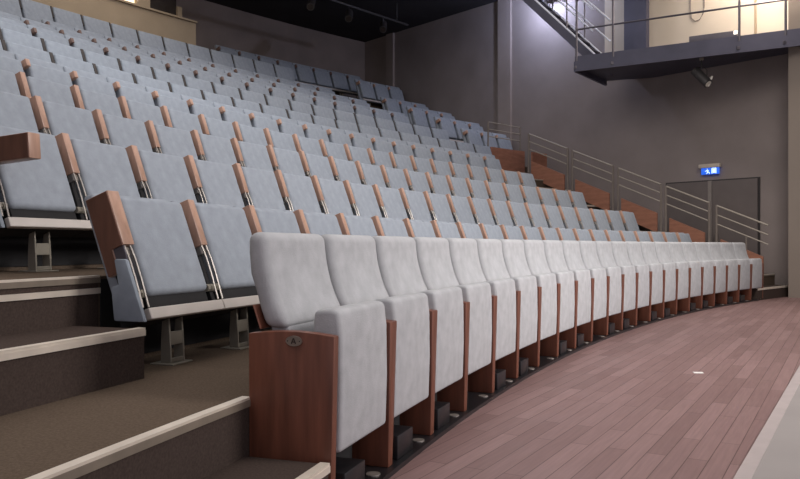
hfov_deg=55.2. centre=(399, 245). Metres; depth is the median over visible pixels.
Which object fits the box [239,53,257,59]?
seat cushion
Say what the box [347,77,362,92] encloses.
seat cushion
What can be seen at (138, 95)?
seat cushion
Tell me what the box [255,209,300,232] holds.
seat cushion
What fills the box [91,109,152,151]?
seat
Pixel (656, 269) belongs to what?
seat cushion
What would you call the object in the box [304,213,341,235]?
seat back
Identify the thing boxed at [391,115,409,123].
seat cushion
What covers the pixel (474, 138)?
seat cushion
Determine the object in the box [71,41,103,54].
seat cushion
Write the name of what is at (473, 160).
seat cushion
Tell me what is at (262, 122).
seat cushion
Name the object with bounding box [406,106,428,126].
seat
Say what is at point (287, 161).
seat
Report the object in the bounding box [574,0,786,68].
gallery railing
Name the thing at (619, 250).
seat
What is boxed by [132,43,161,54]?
seat
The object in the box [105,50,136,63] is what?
seat cushion
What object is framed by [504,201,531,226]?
seat
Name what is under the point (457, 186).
seat
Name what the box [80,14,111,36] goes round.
seat
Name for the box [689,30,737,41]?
light
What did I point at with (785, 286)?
trim
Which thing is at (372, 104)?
step
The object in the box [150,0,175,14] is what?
window
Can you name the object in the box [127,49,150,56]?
seat cushion
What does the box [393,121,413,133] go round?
seat
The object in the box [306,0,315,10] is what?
spotlight
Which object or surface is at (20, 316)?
step riser
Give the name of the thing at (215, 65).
seat
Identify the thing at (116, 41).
seat cushion
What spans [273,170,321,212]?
seat
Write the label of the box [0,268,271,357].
step
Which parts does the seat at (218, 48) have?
backrest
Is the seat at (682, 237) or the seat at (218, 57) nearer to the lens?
the seat at (682, 237)
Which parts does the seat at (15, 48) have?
armrest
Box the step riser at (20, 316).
[0,283,97,335]
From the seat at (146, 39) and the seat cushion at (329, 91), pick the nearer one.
the seat at (146, 39)
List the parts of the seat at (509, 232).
armrest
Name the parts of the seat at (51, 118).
armrest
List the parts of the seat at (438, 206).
armrest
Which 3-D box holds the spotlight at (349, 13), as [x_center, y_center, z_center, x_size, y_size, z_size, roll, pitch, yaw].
[-1.200,-5.410,17.985,0.180,0.398,0.391,0,0,0]
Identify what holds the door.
in the wall at (660, 129)
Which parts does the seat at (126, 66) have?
armrest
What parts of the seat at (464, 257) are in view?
backrest, panel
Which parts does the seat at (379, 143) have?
backrest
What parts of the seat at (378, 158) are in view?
armrest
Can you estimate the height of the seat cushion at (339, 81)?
0.434 m
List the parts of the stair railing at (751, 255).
post, rail, rail, rail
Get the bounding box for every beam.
[574,62,606,85]
[575,34,799,71]
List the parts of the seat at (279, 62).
backrest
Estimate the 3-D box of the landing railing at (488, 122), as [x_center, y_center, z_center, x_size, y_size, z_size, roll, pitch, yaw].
[2.409,-2.329,17.653,1.202,0.922,0.036,0,0,-44]
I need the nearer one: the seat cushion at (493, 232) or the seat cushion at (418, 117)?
the seat cushion at (493, 232)
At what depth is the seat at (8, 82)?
6.01 m
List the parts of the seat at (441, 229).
armrest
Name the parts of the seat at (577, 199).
armrest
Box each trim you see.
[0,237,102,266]
[0,275,100,301]
[0,327,145,360]
[25,396,250,478]
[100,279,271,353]
[295,462,329,478]
[365,299,758,478]
[733,366,799,478]
[756,285,787,289]
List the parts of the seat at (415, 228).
armrest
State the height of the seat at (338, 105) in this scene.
0.828 m
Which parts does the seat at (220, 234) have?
armrest, backrest, rail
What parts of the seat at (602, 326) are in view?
backrest, panel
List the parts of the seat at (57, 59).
armrest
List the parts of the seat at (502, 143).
backrest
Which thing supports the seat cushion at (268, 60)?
on the seat at (260, 58)
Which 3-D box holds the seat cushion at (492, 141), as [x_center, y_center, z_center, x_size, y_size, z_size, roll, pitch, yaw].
[2.115,-2.382,17.990,0.473,0.434,0.221,0,0,-44]
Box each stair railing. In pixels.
[528,133,568,190]
[571,150,613,210]
[617,167,661,231]
[665,186,709,241]
[715,205,767,262]
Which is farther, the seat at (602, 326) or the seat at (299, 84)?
the seat at (299, 84)
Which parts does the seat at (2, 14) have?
backrest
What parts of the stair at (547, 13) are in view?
post, rail, post, rail, rail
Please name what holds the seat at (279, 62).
on the step at (372, 104)
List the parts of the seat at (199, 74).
backrest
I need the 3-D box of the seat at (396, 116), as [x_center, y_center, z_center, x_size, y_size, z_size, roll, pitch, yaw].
[0.011,-2.655,17.521,0.396,0.828,0.617,0,0,43]
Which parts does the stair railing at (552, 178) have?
post, rail, rail, rail, post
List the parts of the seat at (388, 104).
backrest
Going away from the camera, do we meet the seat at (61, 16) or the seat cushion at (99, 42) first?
the seat cushion at (99, 42)
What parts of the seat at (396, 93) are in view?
backrest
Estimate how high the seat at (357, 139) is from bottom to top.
0.828 m
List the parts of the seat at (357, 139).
backrest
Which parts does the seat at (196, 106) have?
armrest, backrest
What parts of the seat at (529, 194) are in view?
armrest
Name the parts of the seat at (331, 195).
armrest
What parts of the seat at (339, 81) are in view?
rail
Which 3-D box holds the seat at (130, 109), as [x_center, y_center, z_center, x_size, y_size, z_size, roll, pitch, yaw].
[-2.473,-1.022,7.386,0.366,0.748,0.589,0,0,26]
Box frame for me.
[134,0,181,16]
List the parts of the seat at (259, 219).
armrest, backrest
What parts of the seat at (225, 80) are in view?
backrest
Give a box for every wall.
[32,0,197,44]
[176,0,364,98]
[365,0,787,284]
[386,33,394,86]
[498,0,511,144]
[605,0,787,52]
[788,0,799,297]
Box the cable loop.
[690,0,704,20]
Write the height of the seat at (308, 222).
0.748 m
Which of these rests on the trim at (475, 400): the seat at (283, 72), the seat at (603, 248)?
the seat at (603, 248)
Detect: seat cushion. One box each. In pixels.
[0,15,23,22]
[0,126,75,211]
[25,63,71,86]
[29,23,58,32]
[34,31,69,45]
[50,24,76,31]
[64,32,91,41]
[70,139,139,214]
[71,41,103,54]
[73,75,115,96]
[82,33,106,39]
[97,41,121,49]
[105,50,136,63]
[112,40,134,47]
[115,85,154,105]
[120,198,206,295]
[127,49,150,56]
[137,58,166,70]
[139,47,161,54]
[154,94,189,112]
[155,56,177,63]
[166,54,186,60]
[167,66,194,77]
[182,63,202,69]
[189,102,221,119]
[191,60,210,66]
[195,73,220,83]
[195,204,254,291]
[207,69,226,75]
[214,66,233,71]
[219,48,237,55]
[221,79,245,89]
[221,110,251,126]
[231,75,250,81]
[237,71,255,76]
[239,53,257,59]
[246,85,269,95]
[250,116,278,131]
[254,80,272,86]
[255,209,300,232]
[259,58,276,64]
[259,76,276,81]
[270,90,292,100]
[275,85,292,90]
[278,122,304,136]
[279,81,296,85]
[292,95,313,104]
[295,89,313,95]
[296,66,314,83]
[299,85,315,89]
[304,127,328,141]
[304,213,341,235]
[313,70,332,87]
[314,99,334,109]
[314,300,386,452]
[316,94,332,99]
[319,89,334,93]
[328,132,351,145]
[331,73,348,90]
[334,104,353,112]
[335,97,351,102]
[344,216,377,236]
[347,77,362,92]
[351,136,373,149]
[353,101,369,106]
[354,107,373,116]
[359,82,375,99]
[372,140,394,153]
[373,111,391,120]
[374,85,389,100]
[376,292,429,416]
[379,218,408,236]
[385,100,400,112]
[389,88,404,100]
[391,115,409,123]
[393,143,413,156]
[400,103,413,116]
[410,221,435,236]
[411,110,428,126]
[412,147,432,158]
[420,286,463,392]
[426,112,439,127]
[431,150,450,161]
[437,222,460,237]
[439,120,456,138]
[442,115,454,119]
[449,153,467,164]
[451,196,475,223]
[454,123,468,140]
[456,282,491,374]
[461,224,482,238]
[466,132,482,145]
[467,155,484,167]
[469,125,482,130]
[481,134,497,147]
[483,278,515,360]
[484,158,501,169]
[484,225,503,238]
[496,136,512,149]
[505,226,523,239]
[511,275,537,348]
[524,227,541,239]
[533,273,556,339]
[542,228,559,240]
[545,206,564,227]
[552,271,574,332]
[560,229,575,240]
[570,269,590,325]
[576,230,591,240]
[577,208,595,229]
[589,267,606,320]
[592,230,606,240]
[602,266,621,315]
[608,231,621,240]
[619,265,635,311]
[623,232,636,240]
[634,264,648,307]
[637,232,650,241]
[648,263,662,304]
[651,233,664,241]
[661,262,675,301]
[665,233,677,241]
[674,261,688,299]
[679,233,691,241]
[686,261,700,296]
[700,260,713,294]
[712,260,725,292]
[725,259,737,291]
[736,259,749,289]
[749,258,761,288]
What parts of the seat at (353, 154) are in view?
armrest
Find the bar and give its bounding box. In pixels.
[330,0,408,25]
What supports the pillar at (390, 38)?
attached to the wall at (660, 129)
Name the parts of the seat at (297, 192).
armrest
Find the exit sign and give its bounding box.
[698,163,720,174]
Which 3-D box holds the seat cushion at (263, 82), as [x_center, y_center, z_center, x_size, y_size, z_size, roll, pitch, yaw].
[-2.778,-3.132,15.636,0.221,0.434,0.521,0,0,38]
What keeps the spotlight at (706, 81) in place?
hanging from the floor at (651, 70)
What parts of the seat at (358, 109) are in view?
backrest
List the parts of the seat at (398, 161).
armrest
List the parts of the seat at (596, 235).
armrest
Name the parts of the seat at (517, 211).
armrest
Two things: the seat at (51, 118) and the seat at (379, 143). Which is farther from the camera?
the seat at (379, 143)
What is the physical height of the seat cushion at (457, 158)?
0.434 m
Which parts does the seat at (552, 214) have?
armrest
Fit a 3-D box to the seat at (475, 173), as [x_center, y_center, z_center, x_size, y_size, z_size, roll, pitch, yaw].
[1.353,-1.022,13.389,0.366,0.748,0.589,0,0,39]
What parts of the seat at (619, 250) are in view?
backrest, panel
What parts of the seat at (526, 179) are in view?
armrest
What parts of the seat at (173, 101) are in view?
armrest, backrest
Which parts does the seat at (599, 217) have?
armrest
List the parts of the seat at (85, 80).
armrest, backrest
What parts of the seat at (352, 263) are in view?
backrest, panel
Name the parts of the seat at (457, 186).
armrest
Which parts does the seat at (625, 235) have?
armrest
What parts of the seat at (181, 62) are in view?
backrest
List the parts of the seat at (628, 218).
armrest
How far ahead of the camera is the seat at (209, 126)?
8.29 m
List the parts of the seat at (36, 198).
armrest, rail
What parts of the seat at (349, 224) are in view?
armrest, backrest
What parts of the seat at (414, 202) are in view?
armrest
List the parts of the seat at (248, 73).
backrest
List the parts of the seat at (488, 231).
armrest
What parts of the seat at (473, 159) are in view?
backrest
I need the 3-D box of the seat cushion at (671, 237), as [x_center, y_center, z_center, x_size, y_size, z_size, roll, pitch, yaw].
[4.562,0.013,12.806,0.221,0.434,0.435,0,0,43]
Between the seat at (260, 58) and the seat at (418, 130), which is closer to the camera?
the seat at (418, 130)
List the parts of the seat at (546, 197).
armrest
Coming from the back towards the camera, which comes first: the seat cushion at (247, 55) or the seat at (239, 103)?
the seat cushion at (247, 55)
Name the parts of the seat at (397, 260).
backrest, panel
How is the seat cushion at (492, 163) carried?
on the seat at (490, 162)
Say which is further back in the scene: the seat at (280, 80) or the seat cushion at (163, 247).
the seat at (280, 80)
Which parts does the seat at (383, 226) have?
armrest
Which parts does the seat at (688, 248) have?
backrest, panel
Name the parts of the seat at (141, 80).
armrest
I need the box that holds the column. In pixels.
[624,0,648,49]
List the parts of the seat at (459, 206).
armrest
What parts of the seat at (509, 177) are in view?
armrest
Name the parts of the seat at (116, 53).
armrest, backrest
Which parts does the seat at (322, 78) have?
backrest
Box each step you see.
[0,264,103,270]
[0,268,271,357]
[0,326,143,415]
[203,456,327,478]
[368,103,381,106]
[535,180,552,187]
[587,206,603,209]
[638,225,649,230]
[752,285,787,299]
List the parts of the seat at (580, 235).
armrest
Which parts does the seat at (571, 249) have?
backrest, panel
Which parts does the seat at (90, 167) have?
armrest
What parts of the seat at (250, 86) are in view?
backrest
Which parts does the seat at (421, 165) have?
armrest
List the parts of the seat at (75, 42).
armrest, backrest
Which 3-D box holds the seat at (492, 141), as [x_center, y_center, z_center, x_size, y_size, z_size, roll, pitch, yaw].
[2.082,-2.282,18.005,0.565,0.828,0.396,0,0,-44]
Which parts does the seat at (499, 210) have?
armrest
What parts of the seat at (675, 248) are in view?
backrest, panel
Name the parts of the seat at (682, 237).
armrest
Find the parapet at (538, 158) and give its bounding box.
[531,152,546,166]
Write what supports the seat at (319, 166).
on the step at (86, 265)
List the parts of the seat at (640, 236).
armrest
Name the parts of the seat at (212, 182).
armrest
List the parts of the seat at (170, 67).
backrest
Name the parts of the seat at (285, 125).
backrest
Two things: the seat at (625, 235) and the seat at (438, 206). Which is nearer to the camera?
the seat at (438, 206)
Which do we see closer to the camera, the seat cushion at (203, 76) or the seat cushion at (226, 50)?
the seat cushion at (203, 76)
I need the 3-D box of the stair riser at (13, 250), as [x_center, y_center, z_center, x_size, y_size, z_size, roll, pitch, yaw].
[0.780,-0.068,9.062,0.676,0.363,12.314,0,0,32]
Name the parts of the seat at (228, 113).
armrest, backrest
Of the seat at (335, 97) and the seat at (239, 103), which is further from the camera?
the seat at (335, 97)
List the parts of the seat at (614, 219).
armrest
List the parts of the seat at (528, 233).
armrest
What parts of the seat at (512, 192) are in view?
armrest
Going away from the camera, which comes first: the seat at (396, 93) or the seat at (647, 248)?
the seat at (647, 248)
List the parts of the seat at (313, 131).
backrest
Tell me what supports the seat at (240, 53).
on the step at (372, 104)
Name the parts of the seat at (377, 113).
backrest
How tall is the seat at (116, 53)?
0.828 m
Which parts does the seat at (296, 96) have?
backrest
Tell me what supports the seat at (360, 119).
on the step
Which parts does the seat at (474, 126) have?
backrest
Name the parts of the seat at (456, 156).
backrest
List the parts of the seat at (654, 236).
armrest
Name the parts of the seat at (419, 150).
backrest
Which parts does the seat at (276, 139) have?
armrest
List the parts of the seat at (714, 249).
backrest, panel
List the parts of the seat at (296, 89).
backrest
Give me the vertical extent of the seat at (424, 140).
0.738 m
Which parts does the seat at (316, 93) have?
backrest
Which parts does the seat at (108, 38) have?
backrest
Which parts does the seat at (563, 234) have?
armrest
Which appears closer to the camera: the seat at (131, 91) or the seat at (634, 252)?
the seat at (131, 91)
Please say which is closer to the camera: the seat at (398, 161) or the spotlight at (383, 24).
the seat at (398, 161)
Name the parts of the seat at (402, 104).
backrest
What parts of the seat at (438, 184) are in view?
armrest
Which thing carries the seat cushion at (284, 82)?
on the seat at (280, 80)
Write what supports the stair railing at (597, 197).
on the step
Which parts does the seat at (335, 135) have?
backrest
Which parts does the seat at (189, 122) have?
armrest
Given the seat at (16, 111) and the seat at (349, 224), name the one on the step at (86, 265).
the seat at (16, 111)
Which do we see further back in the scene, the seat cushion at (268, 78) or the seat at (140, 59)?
the seat cushion at (268, 78)
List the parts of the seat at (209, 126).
armrest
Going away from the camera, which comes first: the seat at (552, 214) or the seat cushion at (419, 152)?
the seat at (552, 214)
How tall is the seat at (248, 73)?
0.828 m
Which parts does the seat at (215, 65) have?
backrest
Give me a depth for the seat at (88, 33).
13.58 m
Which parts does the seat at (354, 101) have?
backrest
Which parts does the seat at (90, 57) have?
armrest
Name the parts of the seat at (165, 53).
backrest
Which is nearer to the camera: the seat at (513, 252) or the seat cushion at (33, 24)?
the seat at (513, 252)
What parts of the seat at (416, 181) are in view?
armrest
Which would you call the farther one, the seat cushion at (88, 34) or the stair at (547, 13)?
the stair at (547, 13)
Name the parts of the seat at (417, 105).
backrest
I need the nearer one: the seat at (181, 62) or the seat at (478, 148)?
the seat at (181, 62)
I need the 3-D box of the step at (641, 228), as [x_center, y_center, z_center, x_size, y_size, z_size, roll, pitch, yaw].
[4.421,-0.358,15.324,1.726,0.194,0.367,0,0,-44]
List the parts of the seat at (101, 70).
armrest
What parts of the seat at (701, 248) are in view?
backrest, panel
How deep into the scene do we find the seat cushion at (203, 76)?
13.34 m
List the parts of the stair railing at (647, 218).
post, rail, rail, rail, post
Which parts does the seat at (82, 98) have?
armrest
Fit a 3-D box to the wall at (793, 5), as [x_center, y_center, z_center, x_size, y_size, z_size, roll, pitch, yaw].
[8.611,-2.638,12.142,4.325,7.100,0.885,0,0,43]
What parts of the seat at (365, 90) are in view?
rail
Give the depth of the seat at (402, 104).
19.97 m
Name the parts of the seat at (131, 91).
armrest, backrest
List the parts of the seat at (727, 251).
backrest, panel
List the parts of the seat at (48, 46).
armrest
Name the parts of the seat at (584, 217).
armrest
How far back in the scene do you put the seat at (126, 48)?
13.25 m
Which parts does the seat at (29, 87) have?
armrest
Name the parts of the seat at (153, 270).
armrest, hinge plate, backrest, rail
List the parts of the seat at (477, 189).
armrest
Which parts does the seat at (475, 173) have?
armrest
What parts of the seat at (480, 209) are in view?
armrest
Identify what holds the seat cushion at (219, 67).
on the seat at (215, 65)
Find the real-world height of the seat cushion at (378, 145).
0.434 m
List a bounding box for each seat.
[0,0,21,17]
[0,11,23,22]
[0,17,31,35]
[0,28,42,50]
[0,49,23,73]
[0,69,19,94]
[0,91,38,131]
[0,126,91,271]
[1,39,51,62]
[14,54,71,86]
[15,71,74,106]
[19,0,53,21]
[20,17,58,32]
[27,25,69,45]
[29,95,99,142]
[40,38,82,60]
[41,19,76,31]
[49,52,94,72]
[50,6,83,29]
[53,133,139,268]
[55,27,91,41]
[63,66,115,96]
[64,35,103,54]
[70,85,122,116]
[74,28,106,39]
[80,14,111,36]
[80,49,119,69]
[84,190,223,365]
[88,36,121,49]
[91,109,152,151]
[92,63,133,82]
[99,44,136,63]
[104,36,134,47]
[106,77,154,105]
[109,22,138,43]
[117,58,152,78]
[117,96,164,125]
[118,44,150,56]
[124,145,196,201]
[131,53,166,70]
[131,73,169,91]
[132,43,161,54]
[136,30,164,50]
[144,120,197,158]
[145,86,189,112]
[147,51,177,63]
[150,67,183,85]
[159,50,186,60]
[160,105,202,133]
[161,36,188,56]
[161,60,194,77]
[167,82,202,98]
[170,199,259,349]
[174,58,202,69]
[180,95,221,119]
[182,75,212,92]
[183,155,244,206]
[184,56,210,66]
[186,43,211,61]
[189,67,220,83]
[190,130,236,164]
[198,114,235,138]
[200,64,226,75]
[200,90,232,105]
[208,62,233,71]
[209,49,233,66]
[211,82,240,98]
[213,102,251,126]
[215,45,237,55]
[216,74,245,89]
[224,70,250,81]
[230,138,272,170]
[231,54,255,72]
[231,67,255,76]
[231,97,261,112]
[232,121,267,145]
[232,163,285,210]
[233,205,300,234]
[235,50,257,59]
[238,88,265,104]
[241,80,269,95]
[243,109,278,131]
[247,76,272,86]
[249,232,386,478]
[252,59,275,76]
[253,72,276,81]
[255,54,276,64]
[259,103,287,117]
[263,94,289,109]
[263,128,296,151]
[265,85,292,100]
[266,145,304,175]
[269,80,292,90]
[270,115,304,136]
[273,64,294,80]
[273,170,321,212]
[274,59,297,81]
[274,77,296,85]
[284,209,341,235]
[285,109,312,122]
[287,90,313,104]
[288,99,312,115]
[290,85,313,95]
[292,63,317,85]
[292,134,322,155]
[294,81,315,89]
[297,120,328,141]
[298,151,333,179]
[309,95,334,109]
[310,67,334,90]
[310,90,332,99]
[310,104,334,118]
[310,114,335,127]
[310,175,352,214]
[313,85,334,93]
[318,139,347,160]
[321,125,351,145]
[321,234,429,466]
[326,213,377,236]
[327,70,351,95]
[327,156,360,183]
[330,93,351,102]
[330,99,353,112]
[333,109,355,123]
[334,119,358,132]
[341,180,381,216]
[343,144,370,163]
[344,74,362,98]
[344,130,373,149]
[348,97,369,106]
[349,103,373,116]
[353,113,375,126]
[354,79,378,105]
[355,161,385,186]
[357,124,379,135]
[363,216,408,236]
[365,134,394,153]
[367,148,392,167]
[369,107,391,120]
[370,82,389,104]
[370,184,407,218]
[372,236,463,434]
[373,117,395,130]
[378,128,399,139]
[380,97,400,112]
[380,165,408,189]
[385,85,404,100]
[386,138,413,156]
[387,111,409,123]
[389,152,413,170]
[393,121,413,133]
[395,218,435,236]
[396,100,413,121]
[398,131,419,143]
[398,188,431,220]
[403,169,430,192]
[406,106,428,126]
[406,142,432,158]
[409,155,432,173]
[411,102,428,109]
[411,124,431,136]
[412,237,491,411]
[418,135,438,146]
[422,109,439,127]
[422,191,453,221]
[423,220,460,237]
[425,145,450,161]
[425,172,451,195]
[429,127,449,139]
[429,159,451,176]
[433,116,459,141]
[437,111,454,119]
[437,138,456,149]
[441,194,475,223]
[443,148,467,164]
[445,175,469,196]
[446,238,515,392]
[447,222,482,238]
[448,162,469,178]
[450,119,468,142]
[455,141,474,151]
[460,128,482,145]
[461,151,484,167]
[465,121,482,130]
[465,178,488,198]
[466,164,487,181]
[466,196,494,224]
[472,223,503,238]
[473,144,491,154]
[475,239,537,378]
[476,130,497,147]
[478,153,501,169]
[483,180,506,200]
[484,167,503,182]
[485,199,513,225]
[491,133,512,149]
[492,225,523,239]
[499,239,556,366]
[501,169,520,184]
[501,183,523,202]
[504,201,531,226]
[512,226,541,239]
[517,171,536,186]
[518,185,540,204]
[522,240,574,356]
[523,202,548,227]
[531,227,559,240]
[535,187,556,205]
[537,204,564,227]
[541,240,590,348]
[549,228,575,240]
[551,188,571,206]
[556,206,580,228]
[560,240,606,341]
[567,190,587,208]
[569,207,595,229]
[569,228,591,240]
[578,241,621,335]
[582,229,606,240]
[589,208,610,229]
[594,241,635,329]
[598,230,621,240]
[604,209,625,230]
[609,241,648,325]
[614,230,636,241]
[618,210,639,230]
[625,241,662,320]
[628,231,650,241]
[640,242,675,317]
[643,231,664,241]
[654,242,688,313]
[657,232,677,241]
[667,242,700,311]
[670,232,691,241]
[680,242,713,308]
[693,242,725,305]
[706,242,737,303]
[719,242,749,301]
[732,242,763,299]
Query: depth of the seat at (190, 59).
15.56 m
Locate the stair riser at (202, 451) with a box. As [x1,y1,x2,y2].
[76,407,249,478]
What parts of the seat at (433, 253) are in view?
backrest, panel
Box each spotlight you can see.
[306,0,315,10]
[345,9,352,21]
[379,18,386,32]
[691,57,712,87]
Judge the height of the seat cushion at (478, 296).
0.489 m
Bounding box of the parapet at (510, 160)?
[490,147,524,171]
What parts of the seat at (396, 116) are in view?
backrest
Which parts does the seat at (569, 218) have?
armrest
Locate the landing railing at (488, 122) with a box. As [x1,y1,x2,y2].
[487,121,520,150]
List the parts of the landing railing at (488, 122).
post, rail, rail, rail, post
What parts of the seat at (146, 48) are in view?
backrest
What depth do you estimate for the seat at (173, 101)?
9.01 m
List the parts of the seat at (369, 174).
armrest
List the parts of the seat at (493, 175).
armrest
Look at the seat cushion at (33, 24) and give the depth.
11.76 m
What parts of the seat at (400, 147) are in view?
backrest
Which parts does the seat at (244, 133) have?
armrest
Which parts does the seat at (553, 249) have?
backrest, panel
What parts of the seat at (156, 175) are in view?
armrest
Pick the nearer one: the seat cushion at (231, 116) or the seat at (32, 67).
the seat at (32, 67)
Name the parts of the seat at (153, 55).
backrest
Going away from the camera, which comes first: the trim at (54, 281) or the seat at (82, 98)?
the trim at (54, 281)
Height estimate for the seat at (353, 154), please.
0.748 m
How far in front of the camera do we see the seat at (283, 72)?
18.48 m
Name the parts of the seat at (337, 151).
armrest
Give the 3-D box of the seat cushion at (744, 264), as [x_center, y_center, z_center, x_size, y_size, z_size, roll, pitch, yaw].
[5.450,0.462,12.210,0.121,0.489,0.460,0,0,43]
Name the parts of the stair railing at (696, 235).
post, rail, rail, rail, post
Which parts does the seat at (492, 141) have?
backrest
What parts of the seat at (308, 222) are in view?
armrest, backrest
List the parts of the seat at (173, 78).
armrest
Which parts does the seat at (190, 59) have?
backrest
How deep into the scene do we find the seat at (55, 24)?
13.06 m
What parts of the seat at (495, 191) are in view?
armrest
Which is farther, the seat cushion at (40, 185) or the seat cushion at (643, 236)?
the seat cushion at (643, 236)
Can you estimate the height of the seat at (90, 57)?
0.738 m
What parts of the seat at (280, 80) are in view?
backrest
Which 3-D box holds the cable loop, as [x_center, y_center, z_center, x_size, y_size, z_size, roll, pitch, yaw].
[5.890,-4.725,15.155,0.016,0.567,0.304,0,0,-42]
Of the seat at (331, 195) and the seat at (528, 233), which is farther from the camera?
the seat at (528, 233)
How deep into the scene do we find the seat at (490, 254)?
5.28 m
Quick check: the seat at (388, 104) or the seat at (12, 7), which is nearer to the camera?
the seat at (12, 7)
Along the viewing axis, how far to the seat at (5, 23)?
10.33 m
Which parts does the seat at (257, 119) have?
armrest, backrest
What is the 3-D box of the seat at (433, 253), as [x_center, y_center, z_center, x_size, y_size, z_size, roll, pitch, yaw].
[0.297,0.423,4.404,0.355,0.938,0.572,0,0,23]
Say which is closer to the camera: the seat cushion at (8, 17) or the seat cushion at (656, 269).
the seat cushion at (656, 269)
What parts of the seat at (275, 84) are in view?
backrest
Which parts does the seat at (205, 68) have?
backrest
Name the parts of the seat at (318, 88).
backrest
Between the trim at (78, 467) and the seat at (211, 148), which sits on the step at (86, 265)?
the seat at (211, 148)
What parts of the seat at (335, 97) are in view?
backrest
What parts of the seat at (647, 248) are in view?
backrest, panel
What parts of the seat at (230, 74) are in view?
backrest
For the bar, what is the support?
hanging from the ceiling
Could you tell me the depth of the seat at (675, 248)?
10.47 m
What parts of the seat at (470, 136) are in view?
backrest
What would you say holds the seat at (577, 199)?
on the step at (86, 265)
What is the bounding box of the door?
[666,177,759,254]
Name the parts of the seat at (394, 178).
armrest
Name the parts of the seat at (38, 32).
armrest, backrest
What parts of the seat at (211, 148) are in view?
armrest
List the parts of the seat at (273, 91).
backrest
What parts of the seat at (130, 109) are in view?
armrest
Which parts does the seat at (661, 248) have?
backrest, panel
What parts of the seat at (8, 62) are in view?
backrest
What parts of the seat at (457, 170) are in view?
armrest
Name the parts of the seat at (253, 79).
backrest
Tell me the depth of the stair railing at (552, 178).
16.90 m
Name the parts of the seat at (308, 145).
armrest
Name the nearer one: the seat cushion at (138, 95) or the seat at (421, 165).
the seat cushion at (138, 95)
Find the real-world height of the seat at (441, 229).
0.748 m
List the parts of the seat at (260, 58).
backrest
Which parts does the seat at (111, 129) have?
armrest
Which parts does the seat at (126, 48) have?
backrest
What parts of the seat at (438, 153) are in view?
backrest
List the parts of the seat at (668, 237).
armrest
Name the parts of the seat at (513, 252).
backrest, panel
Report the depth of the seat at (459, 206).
9.26 m
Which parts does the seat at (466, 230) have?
armrest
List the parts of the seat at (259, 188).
armrest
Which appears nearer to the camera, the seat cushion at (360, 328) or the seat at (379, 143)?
the seat cushion at (360, 328)
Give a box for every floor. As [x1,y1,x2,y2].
[0,276,774,478]
[389,297,799,478]
[578,28,799,80]
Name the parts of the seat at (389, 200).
armrest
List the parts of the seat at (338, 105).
backrest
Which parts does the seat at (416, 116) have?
backrest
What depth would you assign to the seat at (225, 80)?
13.81 m
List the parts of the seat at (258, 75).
backrest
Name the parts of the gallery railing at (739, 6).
post, post, rail, post, post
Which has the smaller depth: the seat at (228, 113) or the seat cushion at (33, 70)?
the seat cushion at (33, 70)
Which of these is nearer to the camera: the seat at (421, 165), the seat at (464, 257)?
the seat at (464, 257)
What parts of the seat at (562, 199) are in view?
armrest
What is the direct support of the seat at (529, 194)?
on the step at (86, 265)
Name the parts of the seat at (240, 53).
backrest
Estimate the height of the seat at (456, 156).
0.828 m
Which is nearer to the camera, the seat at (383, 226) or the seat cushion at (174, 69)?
the seat at (383, 226)
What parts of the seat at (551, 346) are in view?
backrest, panel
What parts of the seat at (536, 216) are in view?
armrest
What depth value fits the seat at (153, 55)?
13.73 m
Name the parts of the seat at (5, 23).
backrest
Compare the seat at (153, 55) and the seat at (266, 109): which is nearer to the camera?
the seat at (266, 109)
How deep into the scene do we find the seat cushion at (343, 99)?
17.52 m
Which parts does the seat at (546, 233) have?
armrest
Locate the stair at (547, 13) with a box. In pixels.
[523,0,611,74]
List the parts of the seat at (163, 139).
armrest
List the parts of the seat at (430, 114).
backrest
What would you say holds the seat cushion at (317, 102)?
on the seat at (318, 101)
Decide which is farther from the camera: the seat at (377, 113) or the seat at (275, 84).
the seat at (377, 113)
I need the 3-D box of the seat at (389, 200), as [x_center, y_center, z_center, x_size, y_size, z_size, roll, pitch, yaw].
[-0.110,-0.239,7.912,0.366,0.748,0.591,0,0,29]
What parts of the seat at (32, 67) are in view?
armrest, backrest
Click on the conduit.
(755, 1)
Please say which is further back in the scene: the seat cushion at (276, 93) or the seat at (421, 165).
the seat cushion at (276, 93)
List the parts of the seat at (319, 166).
armrest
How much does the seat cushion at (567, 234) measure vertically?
0.434 m
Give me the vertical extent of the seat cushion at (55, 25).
0.434 m
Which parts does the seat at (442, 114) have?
backrest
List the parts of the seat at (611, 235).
armrest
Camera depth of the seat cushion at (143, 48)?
14.62 m
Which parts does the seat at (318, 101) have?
backrest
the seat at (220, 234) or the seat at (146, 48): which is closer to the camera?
the seat at (220, 234)
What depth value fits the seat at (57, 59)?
8.86 m
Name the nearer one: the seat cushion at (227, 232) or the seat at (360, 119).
the seat cushion at (227, 232)
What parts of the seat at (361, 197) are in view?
armrest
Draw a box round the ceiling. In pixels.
[206,0,497,41]
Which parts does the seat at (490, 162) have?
backrest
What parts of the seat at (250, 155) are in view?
armrest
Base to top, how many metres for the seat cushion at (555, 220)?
0.434 m
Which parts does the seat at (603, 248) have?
backrest, panel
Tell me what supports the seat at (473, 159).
on the step
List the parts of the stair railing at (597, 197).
post, rail, rail, rail, post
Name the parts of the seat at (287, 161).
armrest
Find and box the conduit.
[754,0,756,33]
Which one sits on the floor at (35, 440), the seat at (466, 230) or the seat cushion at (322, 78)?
the seat at (466, 230)
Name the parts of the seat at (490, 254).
backrest, panel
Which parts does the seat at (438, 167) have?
armrest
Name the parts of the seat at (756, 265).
backrest, panel, panel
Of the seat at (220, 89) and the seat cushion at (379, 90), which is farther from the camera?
the seat cushion at (379, 90)
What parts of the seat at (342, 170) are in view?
armrest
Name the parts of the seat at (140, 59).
backrest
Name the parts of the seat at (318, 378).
panel, backrest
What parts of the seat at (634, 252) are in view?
backrest, panel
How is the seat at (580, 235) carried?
on the floor at (35, 440)

